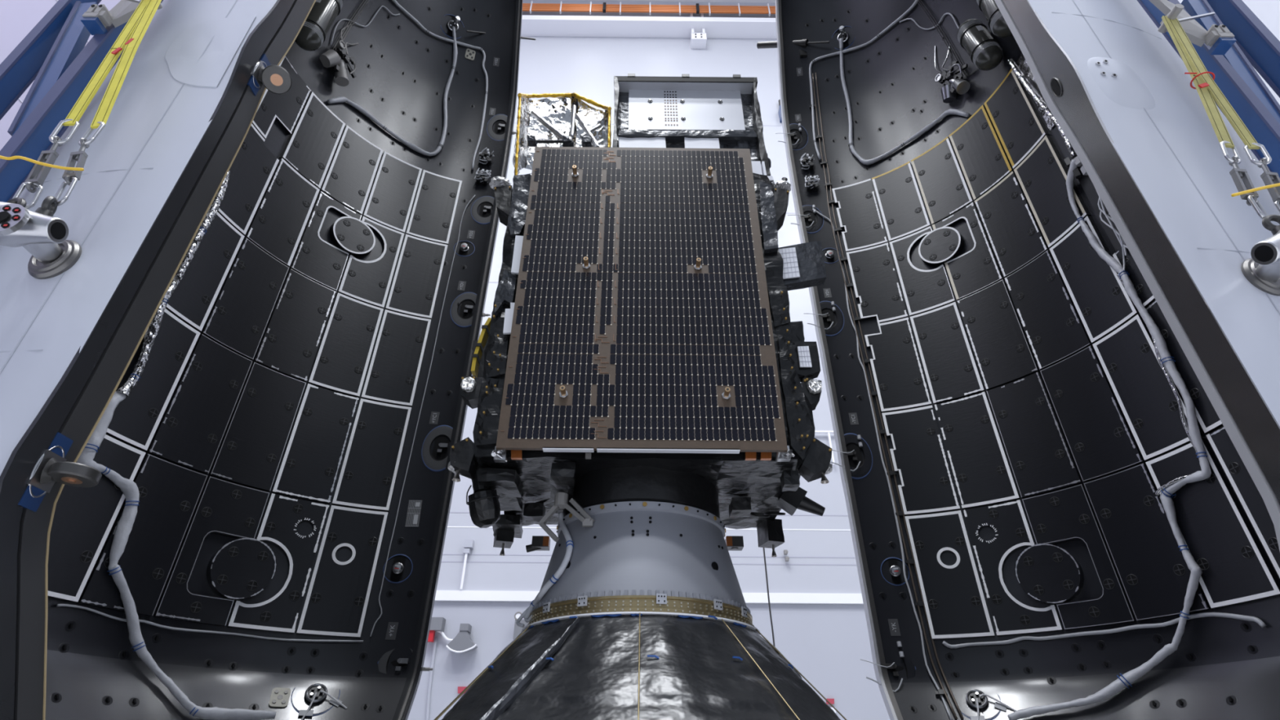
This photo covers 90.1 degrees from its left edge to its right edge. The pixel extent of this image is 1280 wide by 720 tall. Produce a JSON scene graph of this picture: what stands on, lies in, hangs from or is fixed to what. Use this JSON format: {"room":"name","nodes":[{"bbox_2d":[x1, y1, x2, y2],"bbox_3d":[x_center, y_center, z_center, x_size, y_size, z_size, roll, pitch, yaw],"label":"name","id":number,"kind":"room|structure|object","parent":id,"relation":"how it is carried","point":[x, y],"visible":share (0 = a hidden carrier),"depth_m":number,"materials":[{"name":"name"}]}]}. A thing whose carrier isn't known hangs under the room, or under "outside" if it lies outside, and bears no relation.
{"room":"clean room","nodes":[
{"label":"clean room","id":0,"kind":"room"},
{"bbox_2d":[0,0,121,151],"bbox_3d":[-15.030,-10.880,7.368,0.200,27.900,29.000,1,-32,0],"label":"wall","id":1,"kind":"structure","parent":0,"point":[18,18],"depth_m":15.34,"materials":[{"name":"grey paint"}]},
{"bbox_2d":[434,35,863,604],"bbox_3d":[-0.050,-2.881,19.787,30.400,27.900,0.300,1,-32,0],"label":"wall","id":2,"kind":"structure","parent":0,"point":[587,67],"depth_m":17.49,"materials":[{"name":"grey paint"}]},
{"bbox_2d":[425,638,437,719],"bbox_3d":[-4.371,6.790,13.376,0.196,1.778,0.070,1,-32,0],"label":"conduit","id":3,"kind":"object","parent":2,"relation":"attached to","point":[428,705],"visible":0.96,"depth_m":13.39,"materials":[{"name":"grey metal"}]},
{"bbox_2d":[427,617,445,642],"bbox_3d":[-4.455,5.856,13.856,0.350,0.480,0.260,1,-32,0],"label":"fire alarm","id":4,"kind":"object","parent":2,"relation":"attached to","point":[437,624],"visible":0.69,"depth_m":13.79,"materials":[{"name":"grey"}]},
{"bbox_2d":[435,631,452,641],"bbox_3d":[-4.217,5.958,13.829,0.434,0.271,0.060,1,-32,0],"label":"cable","id":5,"kind":"object","parent":4,"relation":"attached to","point":[442,633],"visible":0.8,"depth_m":13.79,"materials":[{"name":"white plastic"}]},
{"bbox_2d":[445,623,477,653],"bbox_3d":[-3.785,6.001,13.735,0.657,0.579,0.320,1,-32,0],"label":"wall lamp","id":6,"kind":"object","parent":2,"relation":"attached to","point":[462,642],"depth_m":13.58,"materials":[{"name":"grey metal"}]},
{"bbox_2d":[457,686,466,693],"bbox_3d":[-3.689,6.878,13.315,0.227,0.125,0.050,1,-32,0],"label":"sign","id":7,"kind":"object","parent":2,"relation":"attached to","point":[460,689],"visible":0.64,"depth_m":13.30,"materials":[{"name":"red plastic"}]},
{"bbox_2d":[459,539,474,589],"bbox_3d":[-3.997,4.695,14.670,0.200,1.114,0.150,1,-32,0],"label":"conduit","id":8,"kind":"object","parent":2,"relation":"attached to","point":[468,544],"visible":1,"depth_m":14.77,"materials":[{"name":"white"}]},
{"bbox_2d":[512,611,528,639],"bbox_3d":[-2.499,5.793,13.883,0.467,0.563,0.314,1,-32,0],"label":"electrical box","id":9,"kind":"object","parent":2,"relation":"attached to","point":[517,629],"visible":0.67,"depth_m":13.75,"materials":[{"name":"grey metal"}]},
{"bbox_2d":[520,15,776,39],"bbox_3d":[0.023,-13.533,25.970,30.000,0.300,0.700,1,-32,0],"label":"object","id":10,"kind":"structure","parent":2,"relation":"attached to","point":[531,25],"depth_m":25.81,"materials":[{"name":"white"}]},
{"bbox_2d":[407,601,890,719],"bbox_3d":[-0.115,7.125,13.238,30.000,3.985,0.012,1,-32,0],"label":"wall","id":11,"kind":"structure","parent":2,"relation":"attached to","point":[826,643],"depth_m":13.80,"materials":[{"name":"grey paint"}]},
{"bbox_2d":[434,590,863,604],"bbox_3d":[-0.103,5.321,14.333,30.000,0.215,0.100,1,-32,0],"label":"trim","id":12,"kind":"structure","parent":2,"relation":"attached to","point":[441,595],"depth_m":14.29,"materials":[{"name":"white metal"}]},
{"bbox_2d":[522,0,775,17],"bbox_3d":[0.035,-15.409,27.282,30.000,1.900,0.500,1,-32,0],"label":"trim","id":13,"kind":"structure","parent":2,"relation":"attached to","point":[524,13],"depth_m":26.83,"materials":[{"name":"grey"}]},
{"bbox_2d":[441,560,856,564],"bbox_3d":[-0.099,4.698,14.785,30.000,0.024,0.006,1,-32,0],"label":"trim","id":14,"kind":"structure","parent":2,"relation":"attached to","point":[442,561],"depth_m":14.79,"materials":[{"name":"grey"}]},
{"bbox_2d":[442,553,855,557],"bbox_3d":[-0.098,4.556,14.875,30.000,0.024,0.006,1,-32,0],"label":"trim","id":15,"kind":"structure","parent":2,"relation":"attached to","point":[442,553],"depth_m":14.88,"materials":[{"name":"grey metal"}]},
{"bbox_2d":[447,526,850,530],"bbox_3d":[-0.095,4.011,15.222,30.000,0.024,0.006,1,-32,0],"label":"trim","id":16,"kind":"structure","parent":2,"relation":"attached to","point":[447,526],"depth_m":15.23,"materials":[{"name":"white"}]},
{"bbox_2d":[449,511,848,515],"bbox_3d":[-0.093,3.708,15.415,30.000,0.024,0.006,1,-32,0],"label":"trim","id":17,"kind":"structure","parent":2,"relation":"attached to","point":[450,512],"depth_m":15.43,"materials":[{"name":"grey"}]},
{"bbox_2d":[689,13,706,48],"bbox_3d":[2.360,-13.560,26.158,0.601,2.111,0.450,1,-32,0],"label":"wall bracket","id":18,"kind":"object","parent":2,"relation":"attached to","point":[698,41],"visible":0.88,"depth_m":25.61,"materials":[{"name":"white metal"}]},
{"bbox_2d":[522,0,775,16],"bbox_3d":[0.030,-14.440,26.245,29.800,0.760,0.130,1,-32,0],"label":"rail","id":19,"kind":"object","parent":18,"relation":"attached to","point":[604,7],"visible":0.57,"depth_m":26.21,"materials":[{"name":"orange metal"}]},
{"bbox_2d":[777,99,782,123],"bbox_3d":[5.208,-9.225,23.520,0.180,1.150,0.305,1,-32,0],"label":"blue hoist","id":20,"kind":"object","parent":2,"relation":"attached to","point":[780,109],"visible":0.41,"depth_m":23.35,"materials":[{"name":"metal"}]},
{"bbox_2d":[783,549,789,561],"bbox_3d":[3.398,4.531,14.804,0.098,0.243,0.110,1,-32,0],"label":"clip","id":21,"kind":"object","parent":2,"relation":"attached to","point":[785,551],"visible":1,"depth_m":14.79,"materials":[{"name":"grey"}]},
{"bbox_2d":[813,431,835,465],"bbox_3d":[4.680,2.228,16.287,1.712,0.943,0.069,1,-32,0],"label":"pipe","id":22,"kind":"object","parent":2,"relation":"attached to","point":[828,433],"visible":0.55,"depth_m":16.42,"materials":[{"name":"white metal"}]},
{"bbox_2d":[826,698,835,712],"bbox_3d":[3.948,7.151,13.214,0.167,0.261,0.050,1,-32,0],"label":"sign","id":23,"kind":"object","parent":2,"relation":"attached to","point":[831,700],"visible":0.5,"depth_m":13.23,"materials":[{"name":"red"}]},
{"bbox_2d":[542,0,775,3],"bbox_3d":[0.146,-22.517,15.093,30.400,0.200,29.300,1,-32,0],"label":"ceiling","id":24,"kind":"structure","parent":0,"point":[687,1],"depth_m":26.70,"materials":[{"name":"white"}]},
{"bbox_2d":[763,547,775,646],"bbox_3d":[2.422,4.793,11.789,0.049,3.225,0.032,1,-32,0],"label":"hanging cable","id":25,"kind":"object","parent":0,"point":[767,588],"visible":0.61,"depth_m":11.98,"materials":[{"name":"metal"}]},
{"bbox_2d":[1177,0,1279,105],"bbox_3d":[15.168,-10.606,7.484,0.200,27.900,29.000,1,-32,0],"label":"wall","id":26,"kind":"structure","parent":0,"point":[1268,11],"depth_m":15.25,"materials":[{"name":"grey"}]},
{"bbox_3d":[-0.011,1.193,0.012,30.400,0.200,29.300,1,-32,0],"label":"floor","id":27,"kind":"structure","parent":0,"visible":0},
{"bbox_2d":[0,0,163,202],"bbox_3d":[-2.979,-1.176,3.119,0.711,7.100,0.231,-8,-33,13],"label":"support frame","id":28,"kind":"object","parent":27,"relation":"on","point":[54,55],"visible":0.92,"depth_m":3.35,"materials":[{"name":"blue metal"}]},
{"bbox_2d":[12,0,161,208],"bbox_3d":[-2.539,-1.342,3.081,0.344,1.704,0.046,1,-32,0],"label":"sling","id":29,"kind":"object","parent":28,"relation":"hanging from","point":[130,38],"visible":0.93,"depth_m":2.97,"materials":[{"name":"yellow fabric"}]},
{"bbox_2d":[0,155,84,171],"bbox_3d":[-2.584,-0.847,2.730,0.445,0.103,0.020,1,-32,0],"label":"tie","id":30,"kind":"object","parent":29,"relation":"attached to","point":[13,157],"visible":1,"depth_m":2.72,"materials":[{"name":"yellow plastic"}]},
{"bbox_2d":[0,0,535,719],"bbox_3d":[-3.370,-2.644,7.150,2.791,13.900,5.278,1,-32,0],"label":"payload fairing half","id":31,"kind":"object","parent":27,"relation":"on","point":[228,428],"visible":0.99,"depth_m":6.44,"materials":[{"name":"white paint"}]},
{"bbox_2d":[0,195,81,279],"bbox_3d":[-2.436,-0.516,2.583,0.319,0.294,0.340,1,-32,0],"label":"fitting","id":32,"kind":"object","parent":31,"relation":"attached to","point":[44,236],"visible":1,"depth_m":2.52,"materials":[{"name":"metal"}]},
{"bbox_2d":[294,0,342,51],"bbox_3d":[-4.410,-4.699,8.775,0.407,1.200,0.339,-12,-34,18],"label":"bottle","id":33,"kind":"object","parent":31,"relation":"on","point":[323,13],"depth_m":8.57,"materials":[{"name":"black metal"}]},
{"bbox_2d":[433,611,847,719],"bbox_3d":[0.005,2.700,4.152,3.687,1.700,3.708,1,-32,0],"label":"shroud","id":34,"kind":"object","parent":27,"relation":"on","point":[615,665],"visible":1,"depth_m":3.56,"materials":[{"name":"black plastic"}]},
{"bbox_2d":[526,492,755,626],"bbox_3d":[0.007,1.614,4.838,1.652,0.870,1.648,1,-32,0],"label":"adapter","id":35,"kind":"object","parent":34,"relation":"on","point":[626,556],"visible":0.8,"depth_m":4.27,"materials":[{"name":"grey metal"}]},
{"bbox_2d":[515,511,573,627],"bbox_3d":[-0.628,1.448,4.526,0.202,0.815,0.509,25,-40,-33],"label":"cable","id":36,"kind":"object","parent":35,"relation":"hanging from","point":[526,615],"visible":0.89,"depth_m":4.39,"materials":[{"name":"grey plastic"}]},
{"bbox_2d":[447,73,832,556],"bbox_3d":[0.082,-1.022,6.364,3.116,5.693,1.846,1,-32,0],"label":"satellite","id":37,"kind":"object","parent":35,"relation":"on","point":[640,341],"visible":0.99,"depth_m":5.04,"materials":[{"name":"black"}]},
{"bbox_2d":[617,91,754,148],"bbox_3d":[0.547,-2.744,7.337,1.666,1.282,0.078,1,-32,0],"label":"shade","id":38,"kind":"object","parent":37,"relation":"hanging from","point":[700,110],"depth_m":7.35,"materials":[{"name":"grey metal"}]},
{"bbox_2d":[615,75,757,89],"bbox_3d":[0.537,-3.252,7.561,1.679,0.094,0.160,1,-32,0],"label":"shade","id":39,"kind":"object","parent":37,"relation":"hanging from","point":[625,82],"depth_m":7.50,"materials":[{"name":"black metal"}]},
{"bbox_2d":[756,0,1279,719],"bbox_3d":[3.621,-2.504,7.298,2.854,13.900,5.256,1,-32,0],"label":"payload fairing half","id":40,"kind":"object","parent":27,"relation":"on","point":[1051,360],"visible":1,"depth_m":6.70,"materials":[{"name":"white paint"}]},
{"bbox_2d":[956,18,1003,71],"bbox_3d":[4.730,-4.397,8.903,0.402,0.970,0.339,-25,-41,34],"label":"bottle","id":41,"kind":"object","parent":40,"relation":"on","point":[974,36],"depth_m":8.74,"materials":[{"name":"black metal"}]},
{"bbox_2d":[976,0,1012,38],"bbox_3d":[4.755,-4.660,8.472,0.391,0.950,0.389,1,-32,0],"label":"bottle","id":42,"kind":"object","parent":40,"relation":"on","point":[997,23],"depth_m":8.33,"materials":[{"name":"black metal"}]},
{"bbox_2d":[1240,214,1279,296],"bbox_3d":[2.707,-0.431,2.736,0.335,0.276,0.464,-9,-34,14],"label":"fitting","id":43,"kind":"object","parent":40,"relation":"attached to","point":[1262,270],"visible":1,"depth_m":2.69,"materials":[{"name":"metal"}]},
{"bbox_2d":[1137,0,1279,177],"bbox_3d":[3.290,-1.072,3.218,0.852,7.100,0.265,10,-34,-15],"label":"support frame","id":44,"kind":"object","parent":27,"relation":"on","point":[1228,37],"visible":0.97,"depth_m":3.61,"materials":[{"name":"blue metal"}]},
{"bbox_2d":[1161,15,1279,219],"bbox_3d":[2.801,-1.244,3.129,0.335,1.579,0.097,1,-32,0],"label":"sling","id":45,"kind":"object","parent":44,"relation":"hanging from","point":[1209,92],"visible":0.99,"depth_m":3.04,"materials":[{"name":"yellow fabric"}]},
{"bbox_2d":[1231,182,1279,196],"bbox_3d":[2.704,-0.744,2.775,0.306,0.098,0.020,1,-32,0],"label":"strap","id":46,"kind":"object","parent":45,"relation":"attached to","point":[1274,184],"visible":1,"depth_m":2.77,"materials":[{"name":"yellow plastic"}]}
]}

